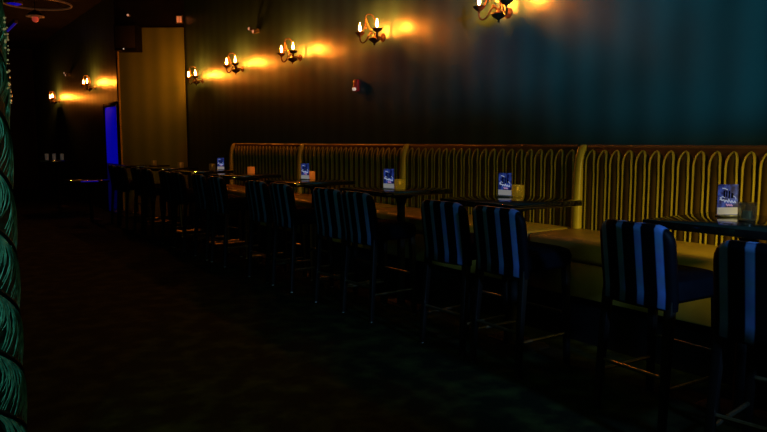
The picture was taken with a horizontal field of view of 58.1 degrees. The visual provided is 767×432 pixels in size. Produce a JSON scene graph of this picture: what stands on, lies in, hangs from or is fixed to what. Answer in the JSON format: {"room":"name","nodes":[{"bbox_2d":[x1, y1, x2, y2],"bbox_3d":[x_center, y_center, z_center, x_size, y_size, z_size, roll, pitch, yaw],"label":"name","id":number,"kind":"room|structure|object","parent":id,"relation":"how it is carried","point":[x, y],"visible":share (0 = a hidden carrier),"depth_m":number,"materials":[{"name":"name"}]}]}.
{"room":"entertainment venue","nodes":[
{"label":"entertainment venue","id":0,"kind":"room"},
{"bbox_2d":[6,47,38,188],"bbox_3d":[-15.216,-2.697,18.585,10.600,4.300,0.200,-4,7,-35],"label":"wall","id":1,"kind":"structure","parent":0,"point":[22,113],"depth_m":21.31,"materials":[{"name":"black paint"}]},
{"bbox_2d":[3,0,101,48],"bbox_3d":[-6.022,-3.800,8.243,14.000,0.100,28.000,-4,7,-35],"label":"ceiling","id":2,"kind":"structure","parent":0,"point":[27,34],"depth_m":16.14,"materials":[{"name":"black paint"}]},
{"bbox_2d":[6,20,17,31],"bbox_3d":[-9.063,-4.625,16.818,0.070,0.088,1.570,-4,7,-35],"label":"tube light","id":3,"kind":"object","parent":2,"relation":"attached to","point":[15,21],"visible":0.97,"depth_m":16.62,"materials":[{"name":"blue plastic"}]},
{"bbox_2d":[4,0,22,5],"bbox_3d":[-7.555,-4.340,14.104,0.340,0.074,0.340,-4,7,-35],"label":"ceiling light","id":4,"kind":"object","parent":2,"relation":"attached to","point":[14,2],"visible":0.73,"depth_m":14.00,"materials":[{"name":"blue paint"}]},
{"bbox_2d":[7,2,21,5],"bbox_3d":[-7.555,-4.327,14.105,0.296,0.047,0.296,-4,7,-35],"label":"diffuser","id":5,"kind":"object","parent":4,"relation":"attached to","point":[12,3],"depth_m":14.04,"materials":[{"name":"blue plastic"}]},
{"bbox_2d":[26,0,44,21],"bbox_3d":[-5.900,-3.696,11.655,0.292,0.835,0.292,-4,7,-35],"label":"pendant lamp","id":6,"kind":"object","parent":2,"relation":"hanging from","point":[35,15],"visible":1,"depth_m":11.64,"materials":[{"name":"black"}]},
{"bbox_2d":[3,0,72,10],"bbox_3d":[-6.560,-4.134,13.047,1.236,0.270,1.236,-4,7,-35],"label":"ring chandelier","id":7,"kind":"object","parent":2,"relation":"hanging from","point":[64,8],"visible":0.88,"depth_m":13.43,"materials":[{"name":"beige metal"}]},
{"bbox_2d":[32,0,117,212],"bbox_3d":[-7.949,-2.588,17.575,0.200,4.300,10.100,-4,7,-35],"label":"wall","id":8,"kind":"structure","parent":0,"point":[73,127],"depth_m":16.55,"materials":[{"name":"brown paint"}]},
{"bbox_2d":[48,91,59,104],"bbox_3d":[-8.652,-3.098,18.131,0.263,0.345,0.460,-4,7,-35],"label":"wall sconce","id":9,"kind":"object","parent":8,"relation":"attached to","point":[52,98],"visible":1,"depth_m":18.11,"materials":[{"name":"brown metal"}]},
{"bbox_2d":[81,75,95,91],"bbox_3d":[-6.329,-2.844,14.821,0.263,0.345,0.460,-4,7,-35],"label":"wall sconce","id":10,"kind":"object","parent":8,"relation":"attached to","point":[89,87],"visible":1,"depth_m":14.81,"materials":[{"name":"brown metal"}]},
{"bbox_2d":[103,101,119,212],"bbox_3d":[-5.470,-1.161,13.949,0.050,2.235,1.100,-4,7,-35],"label":"door","id":11,"kind":"structure","parent":8,"relation":"in","point":[110,110],"depth_m":13.98,"materials":[{"name":"blue"}]},
{"bbox_2d":[114,0,189,216],"bbox_3d":[-4.420,-2.139,13.387,1.406,4.300,0.200,0,6,2],"label":"wall","id":12,"kind":"structure","parent":0,"point":[144,13],"depth_m":13.11,"materials":[{"name":"black paint"}]},
{"bbox_2d":[117,27,188,215],"bbox_3d":[-4.439,-1.789,13.304,1.296,3.600,0.050,0,6,2],"label":"fabric panel","id":13,"kind":"object","parent":12,"relation":"attached to","point":[151,82],"visible":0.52,"depth_m":13.25,"materials":[{"name":"yellow fabric"}]},
{"bbox_2d":[114,25,142,52],"bbox_3d":[-4.787,-3.325,12.950,0.420,0.470,0.377,0,6,2],"label":"loudspeaker","id":14,"kind":"object","parent":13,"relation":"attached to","point":[127,38],"visible":1,"depth_m":12.79,"materials":[{"name":"black plastic"}]},
{"bbox_2d":[115,26,134,47],"bbox_3d":[-4.792,-3.322,12.784,0.370,0.400,0.012,0,6,2],"label":"grille","id":15,"kind":"object","parent":14,"relation":"attached to","point":[124,35],"depth_m":12.78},
{"bbox_2d":[176,15,182,23],"bbox_3d":[-3.871,-3.726,13.079,0.130,0.150,0.037,0,6,2],"label":"wall light","id":16,"kind":"object","parent":12,"relation":"attached to","point":[179,18],"visible":1,"depth_m":13.06,"materials":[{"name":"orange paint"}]},
{"bbox_2d":[12,188,766,431],"bbox_3d":[-6.022,0.575,8.712,14.000,0.100,28.000,-4,7,-35],"label":"floor","id":17,"kind":"structure","parent":0,"point":[124,330],"depth_m":4.65,"materials":[{"name":"carpet"}]},
{"bbox_2d":[0,0,26,431],"bbox_3d":[-1.687,-0.965,2.453,0.577,4.295,0.559,-4,7,-35],"label":"column","id":18,"kind":"structure","parent":17,"relation":"on","point":[12,378],"depth_m":2.61,"materials":[{"name":"green fabric"}]},
{"bbox_2d":[64,178,109,220],"bbox_3d":[-5.487,-0.296,12.795,0.660,0.760,0.671,-4,7,-35],"label":"table","id":19,"kind":"object","parent":17,"relation":"on","point":[89,182],"visible":1,"depth_m":12.78,"materials":[{"name":"black laminate"}]},
{"bbox_2d":[108,165,140,225],"bbox_3d":[-4.540,-0.375,12.171,0.540,1.050,0.455,-4,7,-35],"label":"bar stool","id":20,"kind":"object","parent":17,"relation":"on","point":[112,168],"visible":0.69,"depth_m":11.93,"materials":[{"name":"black fabric"}]},
{"bbox_2d":[116,166,151,229],"bbox_3d":[-4.225,-0.327,11.723,0.540,1.050,0.455,-4,7,-35],"label":"bar stool","id":21,"kind":"object","parent":17,"relation":"on","point":[125,185],"visible":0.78,"depth_m":11.48,"materials":[{"name":"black fabric"}]},
{"bbox_2d":[118,164,169,225],"bbox_3d":[-4.208,-0.373,12.159,0.700,1.050,0.700,-4,7,-35],"label":"bar table","id":22,"kind":"object","parent":17,"relation":"on","point":[139,166],"visible":0.34,"depth_m":11.99,"materials":[{"name":"black laminate"}]},
{"bbox_2d":[130,167,170,235],"bbox_3d":[-3.709,-0.248,10.990,0.540,1.050,0.455,-4,7,-35],"label":"bar stool","id":23,"kind":"object","parent":17,"relation":"on","point":[135,172],"visible":0.7,"depth_m":10.82,"materials":[{"name":"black fabric"}]},
{"bbox_2d":[140,169,182,239],"bbox_3d":[-3.393,-0.200,10.542,0.540,1.050,0.455,-4,7,-35],"label":"bar stool","id":24,"kind":"object","parent":17,"relation":"on","point":[152,191],"visible":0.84,"depth_m":10.30,"materials":[{"name":"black fabric"}]},
{"bbox_2d":[141,166,197,233],"bbox_3d":[-3.405,-0.251,11.019,0.700,1.050,0.700,-4,7,-35],"label":"bar table","id":25,"kind":"object","parent":17,"relation":"on","point":[173,167],"visible":0.38,"depth_m":10.78,"materials":[{"name":"black laminate"}]},
{"bbox_2d":[178,162,183,167],"bbox_3d":[-3.165,-0.795,10.774,0.072,0.084,0.072,-4,7,-35],"label":"votive candle","id":26,"kind":"object","parent":25,"relation":"on","point":[180,164],"visible":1,"depth_m":10.75,"materials":[{"name":"orange glass"}]},
{"bbox_2d":[158,170,203,246],"bbox_3d":[-2.883,-0.122,9.817,0.540,1.050,0.455,-4,7,-35],"label":"bar stool","id":27,"kind":"object","parent":17,"relation":"on","point":[164,176],"visible":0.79,"depth_m":9.69,"materials":[{"name":"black fabric"}]},
{"bbox_2d":[170,172,217,251],"bbox_3d":[-2.596,-0.079,9.410,0.540,1.050,0.455,-4,7,-35],"label":"bar stool","id":28,"kind":"object","parent":17,"relation":"on","point":[182,196],"visible":0.84,"depth_m":9.18,"materials":[{"name":"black fabric"}]},
{"bbox_2d":[168,169,233,244],"bbox_3d":[-2.602,-0.129,9.879,0.700,1.050,0.700,-4,7,-35],"label":"bar table","id":29,"kind":"object","parent":17,"relation":"on","point":[204,172],"visible":0.45,"depth_m":9.67,"materials":[{"name":"black laminate"}]},
{"bbox_2d":[209,163,215,168],"bbox_3d":[-2.525,-0.731,10.176,0.072,0.084,0.072,-5,8,-40],"label":"votive candle","id":30,"kind":"object","parent":29,"relation":"on","point":[211,166],"visible":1,"depth_m":10.15,"materials":[{"name":"glass"}]},
{"bbox_2d":[217,158,224,169],"bbox_3d":[-2.348,-0.752,9.954,0.112,0.173,0.060,2,7,20],"label":"menu card","id":31,"kind":"object","parent":29,"relation":"on","point":[220,161],"visible":1,"depth_m":9.95,"materials":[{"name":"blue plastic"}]},
{"bbox_2d":[191,174,242,260],"bbox_3d":[-2.120,-0.006,8.734,0.540,1.050,0.455,-4,7,-35],"label":"bar stool","id":32,"kind":"object","parent":17,"relation":"on","point":[200,185],"visible":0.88,"depth_m":8.55,"materials":[{"name":"blue fabric"}]},
{"bbox_2d":[208,176,261,266],"bbox_3d":[-1.793,0.044,8.270,0.540,1.050,0.455,-4,7,-35],"label":"bar stool","id":33,"kind":"object","parent":17,"relation":"on","point":[221,203],"visible":0.95,"depth_m":8.09,"materials":[{"name":"blue fabric"}]},
{"bbox_2d":[206,173,280,259],"bbox_3d":[-1.748,0.001,8.665,0.700,1.050,0.700,-4,7,-35],"label":"bar table","id":34,"kind":"object","parent":17,"relation":"on","point":[244,177],"visible":0.66,"depth_m":8.55,"materials":[{"name":"black laminate"}]},
{"bbox_2d":[247,167,254,172],"bbox_3d":[-1.701,-0.591,8.868,0.072,0.084,0.072,-5,8,-40],"label":"votive candle","id":35,"kind":"object","parent":34,"relation":"on","point":[249,169],"visible":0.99,"depth_m":8.84,"materials":[{"name":"orange glass"}]},
{"bbox_2d":[210,143,300,248],"bbox_3d":[-1.983,-0.359,10.244,0.660,1.430,2.335,-4,7,-35],"label":"banquette section","id":36,"kind":"object","parent":17,"relation":"on","point":[270,158],"visible":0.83,"depth_m":10.18,"materials":[{"name":"brown fabric"}]},
{"bbox_2d":[226,184,296,196],"bbox_3d":[-2.021,-0.322,10.224,0.570,0.165,2.328,-4,7,-35],"label":"seat cushion","id":37,"kind":"object","parent":36,"relation":"on","point":[234,189],"depth_m":10.05,"materials":[{"name":"brown leather"}]},
{"bbox_2d":[245,180,306,282],"bbox_3d":[-1.161,0.140,7.372,0.540,1.050,0.455,-5,8,-38],"label":"bar stool","id":38,"kind":"object","parent":17,"relation":"on","point":[258,193],"visible":0.89,"depth_m":7.20,"materials":[{"name":"blue fabric"}]},
{"bbox_2d":[269,183,333,292],"bbox_3d":[-0.835,0.190,6.909,0.540,1.050,0.455,-4,7,-35],"label":"bar stool","id":39,"kind":"object","parent":17,"relation":"on","point":[286,214],"visible":0.94,"depth_m":6.73,"materials":[{"name":"blue fabric"}]},
{"bbox_2d":[265,178,355,281],"bbox_3d":[-0.773,0.150,7.280,0.700,1.050,0.700,-4,7,-35],"label":"bar table","id":40,"kind":"object","parent":17,"relation":"on","point":[311,184],"visible":0.54,"depth_m":7.16,"materials":[{"name":"black laminate"}]},
{"bbox_2d":[300,163,310,179],"bbox_3d":[-0.838,-0.476,7.377,0.112,0.173,0.060,4,7,35],"label":"menu card","id":41,"kind":"object","parent":40,"relation":"on","point":[304,166],"visible":1,"depth_m":7.37,"materials":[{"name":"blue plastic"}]},
{"bbox_2d":[309,171,314,178],"bbox_3d":[-0.787,-0.444,7.501,0.072,0.084,0.072,-3,7,-23],"label":"votive candle","id":42,"kind":"object","parent":40,"relation":"on","point":[311,173],"visible":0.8,"depth_m":7.47,"materials":[{"name":"orange glass"}]},
{"bbox_2d":[271,144,404,278],"bbox_3d":[-0.641,-0.155,8.338,0.660,1.430,2.335,-4,7,-35],"label":"banquette section","id":43,"kind":"object","parent":17,"relation":"on","point":[365,164],"visible":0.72,"depth_m":8.20,"materials":[{"name":"brown fabric"}]},
{"bbox_2d":[294,193,396,207],"bbox_3d":[-0.679,-0.117,8.319,0.570,0.165,2.328,-4,7,-35],"label":"seat cushion","id":44,"kind":"object","parent":43,"relation":"on","point":[303,199],"depth_m":8.16,"materials":[{"name":"gold leather"}]},
{"bbox_2d":[313,188,382,310],"bbox_3d":[-0.324,0.267,6.183,0.540,1.050,0.455,-5,8,-39],"label":"bar stool","id":45,"kind":"object","parent":17,"relation":"on","point":[327,202],"visible":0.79,"depth_m":6.05,"materials":[{"name":"blue fabric"}]},
{"bbox_2d":[340,190,416,322],"bbox_3d":[-0.055,0.308,5.801,0.540,1.050,0.455,-5,8,-37],"label":"bar stool","id":46,"kind":"object","parent":17,"relation":"on","point":[362,226],"visible":1,"depth_m":5.65,"materials":[{"name":"blue fabric"}]},
{"bbox_2d":[340,185,452,311],"bbox_3d":[0.105,0.283,6.034,0.700,1.050,0.700,-4,7,-35],"label":"bar table","id":47,"kind":"object","parent":17,"relation":"on","point":[401,195],"visible":0.74,"depth_m":6.00,"materials":[{"name":"black laminate"}]},
{"bbox_2d":[382,169,395,189],"bbox_3d":[0.046,-0.315,5.880,0.112,0.173,0.060,5,8,38],"label":"menu card","id":48,"kind":"object","parent":47,"relation":"on","point":[388,183],"visible":1,"depth_m":5.88,"materials":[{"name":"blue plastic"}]},
{"bbox_2d":[394,179,404,188],"bbox_3d":[0.140,-0.271,5.889,0.072,0.084,0.072,-3,7,-29],"label":"votive candle","id":49,"kind":"object","parent":47,"relation":"on","point":[399,183],"visible":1,"depth_m":5.86,"materials":[{"name":"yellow glass"}]},
{"bbox_2d":[419,199,509,357],"bbox_3d":[0.571,0.404,4.913,0.540,1.050,0.455,-5,8,-38],"label":"bar stool","id":50,"kind":"object","parent":17,"relation":"on","point":[448,238],"visible":0.95,"depth_m":4.72,"materials":[{"name":"blue fabric"}]},
{"bbox_2d":[364,144,579,326],"bbox_3d":[0.701,0.050,6.433,0.660,1.430,2.335,-4,7,-35],"label":"banquette section","id":51,"kind":"object","parent":17,"relation":"on","point":[543,170],"visible":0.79,"depth_m":6.31,"materials":[{"name":"brown fabric"}]},
{"bbox_2d":[376,206,570,240],"bbox_3d":[0.663,0.087,6.413,0.570,0.165,2.328,-4,7,-35],"label":"seat cushion","id":52,"kind":"object","parent":51,"relation":"on","point":[412,213],"depth_m":6.40,"materials":[{"name":"beige leather"}]},
{"bbox_2d":[440,195,581,350],"bbox_3d":[0.891,0.403,4.918,0.700,1.050,0.700,-4,7,-35],"label":"bar table","id":53,"kind":"object","parent":17,"relation":"on","point":[525,203],"visible":0.61,"depth_m":4.83,"materials":[{"name":"black laminate"}]},
{"bbox_2d":[497,173,512,196],"bbox_3d":[0.899,-0.232,5.102,0.112,0.173,0.060,5,8,42],"label":"menu card","id":54,"kind":"object","parent":53,"relation":"on","point":[505,179],"visible":1,"depth_m":5.09,"materials":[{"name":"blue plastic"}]},
{"bbox_2d":[512,185,523,196],"bbox_3d":[0.993,-0.188,5.111,0.072,0.084,0.072,-2,6,-17],"label":"votive candle","id":55,"kind":"object","parent":53,"relation":"on","point":[517,190],"visible":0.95,"depth_m":5.08,"materials":[{"name":"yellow glass"}]},
{"bbox_2d":[469,205,571,379],"bbox_3d":[0.880,0.451,4.474,0.540,1.050,0.455,-4,7,-35],"label":"bar stool","id":56,"kind":"object","parent":17,"relation":"on","point":[503,247],"visible":1,"depth_m":4.30,"materials":[{"name":"blue fabric"}]},
{"bbox_2d":[530,145,766,395],"bbox_3d":[2.044,0.254,4.527,0.660,1.430,2.335,-4,7,-35],"label":"banquette section","id":57,"kind":"object","parent":17,"relation":"on","point":[635,183],"visible":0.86,"depth_m":4.84,"materials":[{"name":"yellow fabric"}]},
{"bbox_2d":[530,228,717,270],"bbox_3d":[2.005,0.291,4.507,0.570,0.165,2.328,-4,7,-35],"label":"seat cushion","id":58,"kind":"object","parent":57,"relation":"on","point":[584,245],"depth_m":4.83,"materials":[{"name":"yellow leather"}]},
{"bbox_2d":[592,219,720,431],"bbox_3d":[1.453,0.538,3.661,0.540,1.050,0.455,-4,7,-32],"label":"bar stool","id":59,"kind":"object","parent":17,"relation":"on","point":[640,266],"visible":0.86,"depth_m":3.48,"materials":[{"name":"blue fabric"}]},
{"bbox_2d":[642,212,766,426],"bbox_3d":[1.837,0.547,3.575,0.700,1.050,0.700,-4,7,-35],"label":"bar table","id":60,"kind":"object","parent":17,"relation":"on","point":[705,223],"visible":0.55,"depth_m":3.56,"materials":[{"name":"black laminate"}]},
{"bbox_2d":[715,184,738,216],"bbox_3d":[1.862,-0.085,3.733,0.112,0.173,0.060,0,6,-2],"label":"menu card","id":61,"kind":"object","parent":60,"relation":"on","point":[727,201],"visible":0.95,"depth_m":3.73,"materials":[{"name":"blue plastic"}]},
{"bbox_2d":[737,202,757,221],"bbox_3d":[1.851,-0.021,3.511,0.092,0.094,0.092,-4,7,-35],"label":"votive candle","id":62,"kind":"object","parent":60,"relation":"on","point":[746,211],"visible":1,"depth_m":3.48,"materials":[{"name":"clear glass"}]},
{"bbox_2d":[704,240,766,431],"bbox_3d":[1.694,0.615,2.937,0.540,1.050,0.455,-5,8,-42],"label":"bar stool","id":63,"kind":"object","parent":17,"relation":"on","point":[739,266],"visible":1,"depth_m":2.85,"materials":[{"name":"blue fabric"}]},
{"bbox_2d":[184,0,766,212],"bbox_3d":[0.982,-1.420,6.678,0.200,4.300,16.400,-4,7,-35],"label":"wall","id":64,"kind":"structure","parent":0,"point":[552,72],"depth_m":6.66,"materials":[{"name":"paint"}]},
{"bbox_2d":[185,66,203,85],"bbox_3d":[-3.380,-2.517,12.427,0.263,0.345,0.460,-4,7,-35],"label":"wall sconce","id":65,"kind":"object","parent":64,"relation":"attached to","point":[195,77],"visible":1,"depth_m":12.43,"materials":[{"name":"brown metal"}]},
{"bbox_2d":[223,52,243,74],"bbox_3d":[-2.359,-2.421,10.971,0.263,0.345,0.460,-4,7,-35],"label":"wall sconce","id":66,"kind":"object","parent":64,"relation":"attached to","point":[235,70],"visible":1,"depth_m":10.96,"materials":[{"name":"brown metal"}]},
{"bbox_2d":[248,26,258,33],"bbox_3d":[-1.974,-2.825,10.499,0.121,0.132,0.220,-4,7,-35],"label":"emergency light","id":67,"kind":"object","parent":64,"relation":"attached to","point":[254,31],"visible":1,"depth_m":10.45,"materials":[{"name":"grey paint"}]},
{"bbox_2d":[277,38,301,63],"bbox_3d":[-1.246,-2.241,9.392,0.263,0.345,0.460,-4,7,-35],"label":"wall sconce","id":68,"kind":"object","parent":64,"relation":"attached to","point":[293,51],"visible":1,"depth_m":9.39,"materials":[{"name":"brown metal"}]},
{"bbox_2d":[352,79,358,91],"bbox_3d":[-0.341,-1.578,8.336,0.065,0.140,0.090,-4,7,-35],"label":"fire alarm","id":69,"kind":"object","parent":64,"relation":"attached to","point":[355,88],"visible":1,"depth_m":8.31,"materials":[{"name":"red plastic"}]},
{"bbox_2d":[355,14,384,45],"bbox_3d":[-0.111,-2.099,7.776,0.263,0.345,0.460,-4,7,-35],"label":"wall sconce","id":70,"kind":"object","parent":64,"relation":"attached to","point":[375,38],"visible":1,"depth_m":7.77,"materials":[{"name":"brown metal"}]},
{"bbox_2d":[473,0,512,22],"bbox_3d":[1.025,-1.906,6.165,0.263,0.345,0.460,-4,7,-35],"label":"wall sconce","id":71,"kind":"object","parent":64,"relation":"attached to","point":[499,14],"visible":1,"depth_m":6.17,"materials":[{"name":"brown metal"}]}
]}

